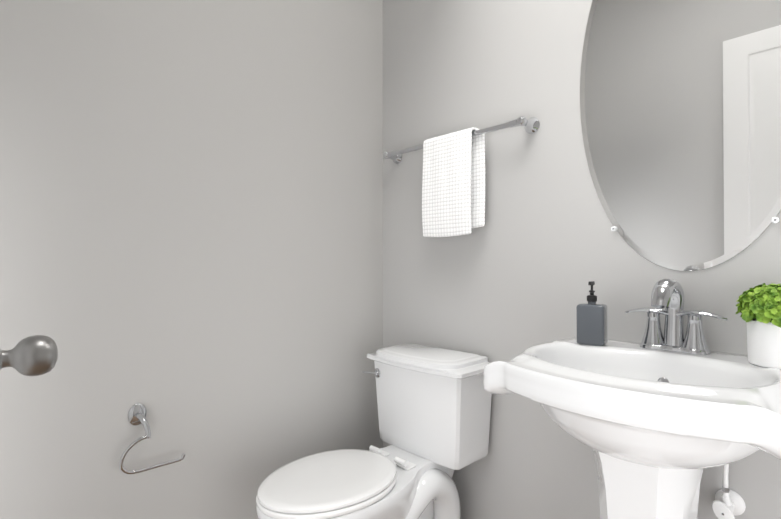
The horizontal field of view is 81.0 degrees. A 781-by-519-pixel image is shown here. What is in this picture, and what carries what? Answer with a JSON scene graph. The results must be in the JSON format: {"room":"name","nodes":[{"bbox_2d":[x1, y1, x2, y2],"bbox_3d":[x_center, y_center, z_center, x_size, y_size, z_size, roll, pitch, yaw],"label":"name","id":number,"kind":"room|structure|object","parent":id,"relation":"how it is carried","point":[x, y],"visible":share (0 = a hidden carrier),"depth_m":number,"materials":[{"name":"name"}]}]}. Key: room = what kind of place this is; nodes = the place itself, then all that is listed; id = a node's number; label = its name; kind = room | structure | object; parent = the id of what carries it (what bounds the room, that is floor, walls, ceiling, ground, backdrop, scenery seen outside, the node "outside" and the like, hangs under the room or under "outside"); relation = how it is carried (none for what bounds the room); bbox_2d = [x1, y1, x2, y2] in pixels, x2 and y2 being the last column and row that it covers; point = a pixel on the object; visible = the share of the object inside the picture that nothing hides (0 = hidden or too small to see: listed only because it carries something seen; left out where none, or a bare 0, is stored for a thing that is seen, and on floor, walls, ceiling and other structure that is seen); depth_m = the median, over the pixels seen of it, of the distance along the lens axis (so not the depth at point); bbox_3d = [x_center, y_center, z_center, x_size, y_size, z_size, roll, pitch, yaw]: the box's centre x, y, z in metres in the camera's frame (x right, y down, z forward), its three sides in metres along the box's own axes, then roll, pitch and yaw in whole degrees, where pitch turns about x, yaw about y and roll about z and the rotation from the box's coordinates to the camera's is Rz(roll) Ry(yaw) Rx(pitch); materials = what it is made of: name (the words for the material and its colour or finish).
{"room":"bathroom","nodes":[
{"label":"bathroom","id":0,"kind":"room"},
{"bbox_2d":[0,0,382,518],"bbox_3d":[-0.732,-0.353,1.678,2.040,3.150,0.120,0,-1,-44],"label":"wall","id":1,"kind":"structure","parent":0,"point":[191,226],"depth_m":1.60,"materials":[{"name":"paint"}]},
{"bbox_2d":[119,403,184,474],"bbox_3d":[-0.780,0.569,1.494,0.198,0.206,0.064,0,-1,-44],"label":"paper holder","id":2,"kind":"object","parent":1,"relation":"attached to","point":[137,414],"visible":1,"depth_m":1.47,"materials":[{"name":"silver metal"}]},
{"bbox_2d":[383,0,780,518],"bbox_3d":[0.874,-0.356,1.385,0.120,3.150,2.520,0,-1,-44],"label":"wall","id":3,"kind":"structure","parent":0,"point":[527,262],"depth_m":1.71,"materials":[{"name":"paint"}]},
{"bbox_2d":[383,116,539,163],"bbox_3d":[0.244,-0.491,1.895,0.088,0.060,0.760,0,-1,-44],"label":"towel rail","id":4,"kind":"object","parent":3,"relation":"attached to","point":[531,125],"visible":0.88,"depth_m":1.70,"materials":[{"name":"silver metal"}]},
{"bbox_2d":[422,127,484,236],"bbox_3d":[0.250,-0.305,1.848,0.067,0.421,0.278,0,-1,-44],"label":"hanging towel","id":5,"kind":"object","parent":4,"relation":"hanging from","point":[453,189],"visible":1,"depth_m":1.81,"materials":[{"name":"white fabric"}]},
{"bbox_2d":[580,0,780,270],"bbox_3d":[0.848,-0.559,1.318,0.010,1.179,0.613,0,-1,-44],"label":"mirror","id":6,"kind":"object","parent":3,"relation":"attached to","point":[680,106],"visible":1,"depth_m":1.32,"materials":[{"name":"clear glass"}]},
{"bbox_2d":[712,464,745,518],"bbox_3d":[0.894,0.527,1.205,0.073,0.321,0.093,0,-1,40],"label":"supply valve","id":7,"kind":"object","parent":3,"relation":"attached to","point":[727,503],"visible":0.4,"depth_m":1.16,"materials":[{"name":"white plastic"}]},
{"bbox_3d":[0.138,1.264,0.752,2.040,0.100,2.640,0,-1,-44],"label":"floor","id":8,"kind":"structure","parent":0,"visible":0},
{"bbox_2d":[256,343,491,518],"bbox_3d":[-0.068,0.793,1.644,0.864,0.857,0.508,0,-1,-44],"label":"toilet","id":9,"kind":"object","parent":8,"relation":"on","point":[434,407],"visible":1,"depth_m":1.66,"materials":[{"name":"white ceramic"}]},
{"bbox_2d":[484,336,780,518],"bbox_3d":[0.622,0.726,1.111,0.605,0.981,0.614,0,-1,-44],"label":"sink","id":10,"kind":"object","parent":8,"relation":"on","point":[657,431],"visible":0.94,"depth_m":0.97,"materials":[{"name":"white ceramic"}]},
{"bbox_2d":[576,281,606,345],"bbox_3d":[0.605,0.157,1.374,0.076,0.187,0.060,0,-1,36],"label":"soap dispenser","id":11,"kind":"object","parent":10,"relation":"on","point":[591,322],"visible":1,"depth_m":1.35,"materials":[{"name":"grey plastic"}]},
{"bbox_2d":[625,278,726,354],"bbox_3d":[0.754,0.149,1.242,0.170,0.200,0.248,0,-1,-44],"label":"faucet","id":12,"kind":"object","parent":10,"relation":"on","point":[667,294],"visible":1,"depth_m":1.25,"materials":[{"name":"silver metal"}]},
{"bbox_2d":[735,283,780,368],"bbox_3d":[0.917,0.151,1.081,0.171,0.194,0.167,0,-1,-44],"label":"potted plant","id":13,"kind":"object","parent":10,"relation":"on","point":[759,307],"visible":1,"depth_m":1.06,"materials":[{"name":"white"}]},
{"bbox_3d":[-0.753,0.137,0.822,0.040,2.130,0.620,0,-1,-42],"label":"door","id":14,"kind":"structure","parent":8,"relation":"on","visible":0},
{"bbox_2d":[0,335,57,375],"bbox_3d":[-0.544,0.143,0.681,0.079,0.069,0.069,0,-1,-42],"label":"door knob","id":15,"kind":"object","parent":14,"relation":"attached to","point":[35,355],"visible":1,"depth_m":0.67,"materials":[{"name":"grey metal"}]}
]}

